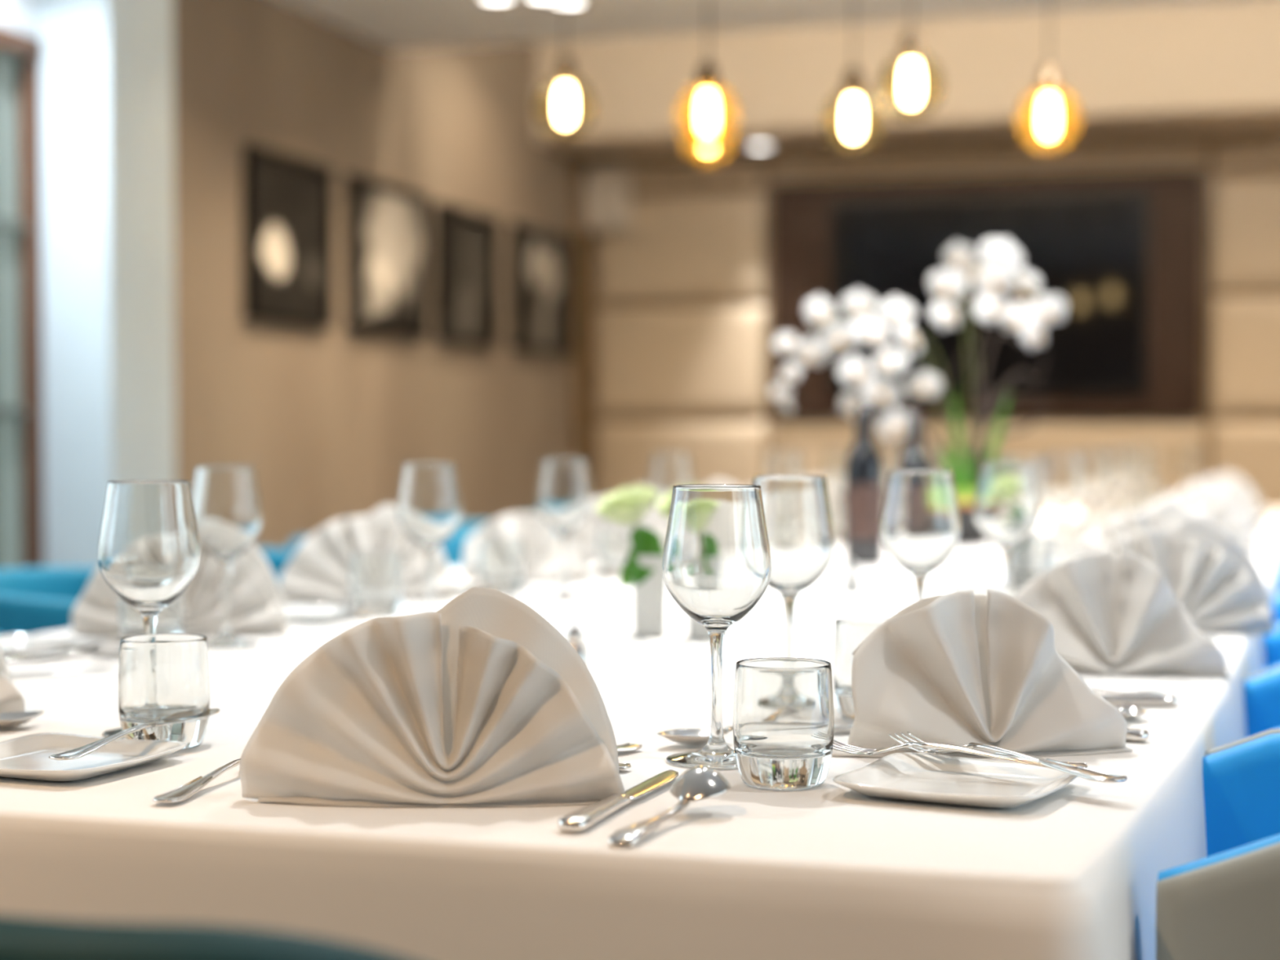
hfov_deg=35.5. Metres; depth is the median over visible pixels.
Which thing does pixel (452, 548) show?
tub chair
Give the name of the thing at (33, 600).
tub chair
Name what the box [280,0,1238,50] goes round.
ceiling
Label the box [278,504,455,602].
folded napkin
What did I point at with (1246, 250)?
wall panel
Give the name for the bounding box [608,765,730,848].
spoon
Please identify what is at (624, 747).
fork
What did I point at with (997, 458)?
wine glass
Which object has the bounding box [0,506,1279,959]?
tablecloth
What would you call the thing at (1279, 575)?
tub chair
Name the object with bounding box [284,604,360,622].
plate
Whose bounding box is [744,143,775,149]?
recessed light
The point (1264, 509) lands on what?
folded napkin
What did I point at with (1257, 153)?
wall panel
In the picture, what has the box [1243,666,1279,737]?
tub chair
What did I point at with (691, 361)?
wall panel
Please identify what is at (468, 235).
print
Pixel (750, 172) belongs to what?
wall panel
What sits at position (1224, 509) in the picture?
folded napkin
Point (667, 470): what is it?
wine glass
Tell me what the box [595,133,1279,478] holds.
wall
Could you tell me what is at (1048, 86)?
pendant lamp
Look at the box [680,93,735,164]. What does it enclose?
pendant lamp
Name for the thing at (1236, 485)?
folded napkin
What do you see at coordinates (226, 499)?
wine glass
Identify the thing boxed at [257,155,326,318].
print
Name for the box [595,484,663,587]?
flower
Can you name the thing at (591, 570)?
plate
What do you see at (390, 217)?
print
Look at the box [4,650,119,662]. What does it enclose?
spoon
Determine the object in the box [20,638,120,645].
fork
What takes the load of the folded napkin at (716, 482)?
on the tablecloth
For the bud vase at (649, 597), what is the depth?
2.41 m
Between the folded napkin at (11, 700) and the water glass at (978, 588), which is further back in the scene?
the water glass at (978, 588)
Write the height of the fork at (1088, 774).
0.012 m
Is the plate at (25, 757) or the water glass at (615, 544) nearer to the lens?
the plate at (25, 757)
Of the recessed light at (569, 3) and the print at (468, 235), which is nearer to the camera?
the recessed light at (569, 3)
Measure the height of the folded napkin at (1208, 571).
0.143 m
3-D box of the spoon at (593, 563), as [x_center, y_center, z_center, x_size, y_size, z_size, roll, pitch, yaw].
[-0.093,0.154,3.586,0.192,0.012,0.043,0,1,17]
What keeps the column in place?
attached to the wall at (328, 421)
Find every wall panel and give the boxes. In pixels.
[594,157,766,192]
[594,191,766,303]
[594,304,765,417]
[594,421,765,500]
[769,139,1208,182]
[769,420,1206,506]
[1210,294,1279,416]
[1210,420,1279,509]
[1211,173,1279,292]
[1212,136,1279,171]
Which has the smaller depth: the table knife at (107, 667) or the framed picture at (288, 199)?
the table knife at (107, 667)
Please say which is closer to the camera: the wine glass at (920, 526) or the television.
the wine glass at (920, 526)
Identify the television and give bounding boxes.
[771,172,1203,417]
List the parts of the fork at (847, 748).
handle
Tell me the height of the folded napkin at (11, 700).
0.143 m
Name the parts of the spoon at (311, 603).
handle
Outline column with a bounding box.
[38,0,175,567]
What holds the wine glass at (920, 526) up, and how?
on the tablecloth
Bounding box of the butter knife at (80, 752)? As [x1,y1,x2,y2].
[48,708,220,759]
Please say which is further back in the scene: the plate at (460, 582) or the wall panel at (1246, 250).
the wall panel at (1246, 250)
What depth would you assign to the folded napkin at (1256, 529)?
4.64 m
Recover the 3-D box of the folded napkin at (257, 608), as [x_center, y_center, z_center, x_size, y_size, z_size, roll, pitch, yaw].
[-0.561,0.118,2.443,0.261,0.143,0.064,0,1,-4]
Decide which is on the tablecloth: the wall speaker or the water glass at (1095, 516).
the water glass at (1095, 516)
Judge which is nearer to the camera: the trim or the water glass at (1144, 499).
the water glass at (1144, 499)
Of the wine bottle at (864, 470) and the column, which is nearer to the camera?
the wine bottle at (864, 470)
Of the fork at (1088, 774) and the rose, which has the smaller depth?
the fork at (1088, 774)
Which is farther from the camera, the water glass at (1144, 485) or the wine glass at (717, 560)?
the water glass at (1144, 485)
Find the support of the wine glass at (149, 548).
on the tablecloth
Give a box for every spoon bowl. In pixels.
[324,604,352,606]
[657,728,731,745]
[670,765,730,802]
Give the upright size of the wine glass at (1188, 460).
0.208 m
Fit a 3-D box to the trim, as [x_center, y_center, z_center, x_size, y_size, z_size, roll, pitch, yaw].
[-0.266,-0.379,9.496,0.030,2.290,0.250,0,1,17]
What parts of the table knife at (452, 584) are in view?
blade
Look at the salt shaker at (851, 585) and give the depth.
3.04 m
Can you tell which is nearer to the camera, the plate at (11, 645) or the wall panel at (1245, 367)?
the plate at (11, 645)
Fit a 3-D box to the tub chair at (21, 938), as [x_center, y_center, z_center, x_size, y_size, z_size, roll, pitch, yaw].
[-0.228,0.567,1.064,0.490,0.779,0.500,0,1,17]
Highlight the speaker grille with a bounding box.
[584,166,622,226]
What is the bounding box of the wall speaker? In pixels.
[583,163,632,231]
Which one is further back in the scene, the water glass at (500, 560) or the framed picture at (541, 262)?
the framed picture at (541, 262)
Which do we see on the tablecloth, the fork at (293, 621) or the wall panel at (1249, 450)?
the fork at (293, 621)
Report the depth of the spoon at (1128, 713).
1.74 m
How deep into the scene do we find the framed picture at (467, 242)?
8.03 m
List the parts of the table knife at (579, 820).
handle, blade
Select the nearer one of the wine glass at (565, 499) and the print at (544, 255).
the wine glass at (565, 499)
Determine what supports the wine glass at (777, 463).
on the tablecloth
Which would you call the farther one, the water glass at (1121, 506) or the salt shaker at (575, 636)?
the water glass at (1121, 506)
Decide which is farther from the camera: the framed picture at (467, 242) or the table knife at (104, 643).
the framed picture at (467, 242)
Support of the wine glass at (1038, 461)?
on the tablecloth
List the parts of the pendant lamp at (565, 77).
globe, cord, bulb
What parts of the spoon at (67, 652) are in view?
handle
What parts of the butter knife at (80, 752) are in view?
handle, blade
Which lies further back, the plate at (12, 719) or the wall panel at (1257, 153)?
the wall panel at (1257, 153)
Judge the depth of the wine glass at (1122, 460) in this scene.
4.82 m
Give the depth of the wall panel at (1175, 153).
9.01 m
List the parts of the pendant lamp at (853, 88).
globe, cord, cord, bulb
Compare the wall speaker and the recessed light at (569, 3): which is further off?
the wall speaker
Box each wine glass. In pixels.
[97,480,200,738]
[192,466,262,649]
[397,462,462,612]
[537,458,593,601]
[648,453,693,506]
[662,484,771,768]
[752,475,835,657]
[763,451,804,475]
[823,448,850,544]
[877,447,903,491]
[880,470,960,601]
[923,445,943,470]
[949,444,972,478]
[973,462,1040,584]
[982,444,1003,462]
[998,455,1048,583]
[1044,452,1085,519]
[1078,449,1113,507]
[1102,447,1134,499]
[1123,445,1151,492]
[1139,444,1164,486]
[1174,444,1202,484]
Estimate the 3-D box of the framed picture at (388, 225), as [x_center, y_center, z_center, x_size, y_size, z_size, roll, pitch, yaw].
[-0.916,-0.802,7.308,0.034,0.548,0.673,0,1,17]
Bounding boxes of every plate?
[0,633,111,658]
[0,710,44,728]
[0,732,186,781]
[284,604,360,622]
[451,579,479,593]
[583,565,602,577]
[831,751,1078,808]
[1205,634,1216,641]
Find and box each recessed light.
[478,0,515,3]
[528,0,559,1]
[546,0,589,7]
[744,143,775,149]
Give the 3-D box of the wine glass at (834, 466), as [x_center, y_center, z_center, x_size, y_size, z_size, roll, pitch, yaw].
[0.445,0.037,4.410,0.082,0.208,0.082,0,1,-1]
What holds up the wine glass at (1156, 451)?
on the tablecloth
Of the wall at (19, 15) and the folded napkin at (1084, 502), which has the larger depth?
the folded napkin at (1084, 502)
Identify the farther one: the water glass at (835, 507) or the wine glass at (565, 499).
the water glass at (835, 507)
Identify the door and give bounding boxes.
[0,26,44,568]
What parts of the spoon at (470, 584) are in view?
handle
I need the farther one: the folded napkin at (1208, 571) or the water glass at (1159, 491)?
the water glass at (1159, 491)
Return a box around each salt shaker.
[564,616,589,666]
[841,559,862,595]
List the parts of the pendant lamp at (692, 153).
bulb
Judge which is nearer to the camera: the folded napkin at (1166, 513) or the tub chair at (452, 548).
the folded napkin at (1166, 513)
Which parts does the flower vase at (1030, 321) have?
flower stem, flower stem, flower stem, pot, flower stem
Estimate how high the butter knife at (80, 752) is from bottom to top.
0.012 m
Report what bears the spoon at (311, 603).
on the tablecloth
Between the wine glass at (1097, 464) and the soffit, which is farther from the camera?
the soffit
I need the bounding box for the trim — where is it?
[572,154,595,500]
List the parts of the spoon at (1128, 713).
handle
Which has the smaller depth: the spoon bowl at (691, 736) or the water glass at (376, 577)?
the spoon bowl at (691, 736)
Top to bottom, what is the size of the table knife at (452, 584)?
0.010 m
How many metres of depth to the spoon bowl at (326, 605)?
2.75 m
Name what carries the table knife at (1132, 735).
on the tablecloth
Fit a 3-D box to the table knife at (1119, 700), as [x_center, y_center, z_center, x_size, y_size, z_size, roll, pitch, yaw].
[0.377,0.200,1.822,0.220,0.010,0.020,0,1,5]
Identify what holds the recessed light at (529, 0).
in the ceiling
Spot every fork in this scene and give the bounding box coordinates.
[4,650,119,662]
[152,758,240,803]
[285,619,299,624]
[616,742,642,751]
[832,739,1088,768]
[888,731,1127,782]
[1091,688,1162,694]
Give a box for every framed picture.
[243,143,333,328]
[346,173,429,339]
[434,201,499,347]
[509,222,573,356]
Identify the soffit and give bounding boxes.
[535,0,1279,161]
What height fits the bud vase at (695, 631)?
0.100 m
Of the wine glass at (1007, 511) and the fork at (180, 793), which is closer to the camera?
the fork at (180, 793)
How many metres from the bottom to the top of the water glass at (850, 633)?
0.086 m
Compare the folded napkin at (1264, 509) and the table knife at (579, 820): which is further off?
the folded napkin at (1264, 509)
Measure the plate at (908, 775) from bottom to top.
0.013 m
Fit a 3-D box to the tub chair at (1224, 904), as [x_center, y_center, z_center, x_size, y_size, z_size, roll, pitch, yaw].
[0.625,0.577,1.393,0.500,0.779,0.490,0,1,17]
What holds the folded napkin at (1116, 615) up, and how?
on the tablecloth
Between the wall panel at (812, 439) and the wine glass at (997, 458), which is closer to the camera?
the wine glass at (997, 458)
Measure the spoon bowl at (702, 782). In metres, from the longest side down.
0.049 x 0.040 x 0.017 m
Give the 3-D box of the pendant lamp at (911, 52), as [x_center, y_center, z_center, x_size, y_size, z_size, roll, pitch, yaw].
[0.677,-1.212,4.989,0.160,0.621,0.160,0,1,17]
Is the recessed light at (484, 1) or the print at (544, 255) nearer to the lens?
the recessed light at (484, 1)
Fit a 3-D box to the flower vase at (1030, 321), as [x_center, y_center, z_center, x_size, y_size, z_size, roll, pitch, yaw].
[0.605,-0.192,4.342,0.621,0.668,0.183,0,1,-7]
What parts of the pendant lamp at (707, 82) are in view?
globe, cord, bulb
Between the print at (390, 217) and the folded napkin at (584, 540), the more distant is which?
the print at (390, 217)
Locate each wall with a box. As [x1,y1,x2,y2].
[0,0,39,38]
[173,0,573,549]
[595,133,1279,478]
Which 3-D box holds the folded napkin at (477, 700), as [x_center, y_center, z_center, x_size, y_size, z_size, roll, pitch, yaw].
[-0.140,0.145,1.353,0.261,0.143,0.064,0,1,0]
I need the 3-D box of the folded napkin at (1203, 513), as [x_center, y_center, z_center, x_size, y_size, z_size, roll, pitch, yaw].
[0.968,0.098,3.612,0.241,0.125,0.070,0,1,2]
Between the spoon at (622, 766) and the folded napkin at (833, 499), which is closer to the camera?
the spoon at (622, 766)
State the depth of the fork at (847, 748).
1.42 m
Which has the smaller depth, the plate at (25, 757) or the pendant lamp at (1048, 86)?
the plate at (25, 757)
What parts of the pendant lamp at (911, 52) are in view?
globe, bulb, cord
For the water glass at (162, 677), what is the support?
on the tablecloth
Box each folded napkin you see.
[0,643,25,712]
[71,542,288,636]
[240,586,625,807]
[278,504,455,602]
[462,511,590,584]
[559,485,668,563]
[711,480,730,484]
[822,475,839,502]
[831,589,1133,757]
[1013,551,1230,677]
[1075,499,1201,552]
[1077,480,1154,509]
[1097,515,1275,634]
[1138,499,1209,520]
[1152,482,1258,552]
[1179,471,1266,527]
[1183,484,1261,538]
[1206,474,1267,518]
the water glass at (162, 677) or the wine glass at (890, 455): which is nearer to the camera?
the water glass at (162, 677)
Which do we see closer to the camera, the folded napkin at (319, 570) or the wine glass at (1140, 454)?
the folded napkin at (319, 570)
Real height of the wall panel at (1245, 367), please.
0.528 m
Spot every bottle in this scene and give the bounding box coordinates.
[844,401,884,566]
[897,415,932,470]
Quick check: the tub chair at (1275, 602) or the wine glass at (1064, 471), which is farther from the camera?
the wine glass at (1064, 471)
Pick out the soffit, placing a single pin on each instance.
(1212, 68)
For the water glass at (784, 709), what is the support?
on the tablecloth
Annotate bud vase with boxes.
[631,555,666,637]
[687,615,709,639]
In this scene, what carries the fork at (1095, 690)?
on the tablecloth
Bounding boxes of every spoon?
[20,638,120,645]
[290,602,352,606]
[452,583,529,589]
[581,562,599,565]
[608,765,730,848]
[618,763,631,769]
[657,724,853,745]
[1117,706,1146,719]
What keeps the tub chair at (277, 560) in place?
on the floor
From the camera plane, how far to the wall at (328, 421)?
6.99 m
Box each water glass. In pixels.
[117,633,210,749]
[119,593,184,637]
[350,551,404,617]
[477,537,524,595]
[599,526,635,579]
[733,657,834,790]
[830,502,844,540]
[832,617,890,721]
[952,582,1017,596]
[1009,533,1050,590]
[1040,551,1089,573]
[1082,507,1116,532]
[1107,499,1137,515]
[1127,492,1154,511]
[1142,484,1165,492]
[1143,486,1168,501]
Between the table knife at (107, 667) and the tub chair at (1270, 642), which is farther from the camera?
the tub chair at (1270, 642)
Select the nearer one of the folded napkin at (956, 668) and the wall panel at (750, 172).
the folded napkin at (956, 668)
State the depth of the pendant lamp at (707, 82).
5.15 m
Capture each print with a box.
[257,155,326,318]
[357,184,422,330]
[444,211,493,340]
[519,231,568,349]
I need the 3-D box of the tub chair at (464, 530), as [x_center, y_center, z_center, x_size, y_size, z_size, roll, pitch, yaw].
[-0.273,0.495,4.710,0.500,0.779,0.490,0,1,17]
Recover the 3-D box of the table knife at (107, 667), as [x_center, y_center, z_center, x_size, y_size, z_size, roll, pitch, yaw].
[-0.627,0.195,2.018,0.220,0.010,0.020,-1,2,-36]
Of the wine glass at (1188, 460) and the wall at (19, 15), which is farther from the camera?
the wine glass at (1188, 460)
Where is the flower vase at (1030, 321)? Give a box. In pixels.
[771,239,1066,546]
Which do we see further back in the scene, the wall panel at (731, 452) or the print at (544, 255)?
the wall panel at (731, 452)
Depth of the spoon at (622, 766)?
1.46 m
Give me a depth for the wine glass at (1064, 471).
3.76 m
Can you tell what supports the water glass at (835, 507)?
on the tablecloth
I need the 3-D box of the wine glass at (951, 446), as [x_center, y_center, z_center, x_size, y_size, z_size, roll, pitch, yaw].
[0.934,0.002,5.829,0.082,0.208,0.082,0,1,-1]
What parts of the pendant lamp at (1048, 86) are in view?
bulb, globe, cord, cord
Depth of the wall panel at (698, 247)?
9.41 m
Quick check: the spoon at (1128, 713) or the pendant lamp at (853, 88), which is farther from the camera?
the pendant lamp at (853, 88)
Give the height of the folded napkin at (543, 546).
0.116 m
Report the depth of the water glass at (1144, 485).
6.09 m
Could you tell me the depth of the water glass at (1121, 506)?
4.71 m
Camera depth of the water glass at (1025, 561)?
3.12 m
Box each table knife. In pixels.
[8,666,118,675]
[98,642,119,645]
[452,583,552,590]
[557,769,678,832]
[1098,694,1177,706]
[1125,728,1149,742]
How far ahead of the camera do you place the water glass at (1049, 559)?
2.67 m
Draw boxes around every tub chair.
[0,566,278,635]
[0,915,413,959]
[257,548,295,583]
[288,536,466,568]
[448,521,560,538]
[1155,728,1279,959]
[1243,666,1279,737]
[1261,625,1279,671]
[1271,596,1279,626]
[1278,574,1279,596]
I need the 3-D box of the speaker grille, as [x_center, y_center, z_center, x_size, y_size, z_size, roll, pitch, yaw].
[-0.171,-1.331,9.394,0.185,0.276,0.010,0,1,17]
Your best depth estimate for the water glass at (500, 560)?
3.01 m
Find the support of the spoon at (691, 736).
on the tablecloth
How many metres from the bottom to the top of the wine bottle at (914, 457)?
0.282 m
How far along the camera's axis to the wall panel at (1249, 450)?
8.70 m
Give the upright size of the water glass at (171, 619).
0.086 m
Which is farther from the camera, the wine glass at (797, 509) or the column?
the column
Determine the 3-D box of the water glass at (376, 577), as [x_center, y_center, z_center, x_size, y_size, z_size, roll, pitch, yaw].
[-0.353,0.140,2.688,0.073,0.086,0.073,0,1,17]
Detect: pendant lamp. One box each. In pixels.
[536,0,594,137]
[675,0,737,147]
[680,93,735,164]
[822,0,884,152]
[879,0,943,119]
[1017,0,1080,151]
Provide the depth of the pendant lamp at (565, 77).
5.47 m
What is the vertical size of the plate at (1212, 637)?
0.013 m
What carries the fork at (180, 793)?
on the tablecloth
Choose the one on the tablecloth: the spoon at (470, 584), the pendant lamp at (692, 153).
the spoon at (470, 584)
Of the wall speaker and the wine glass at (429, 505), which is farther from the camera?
the wall speaker

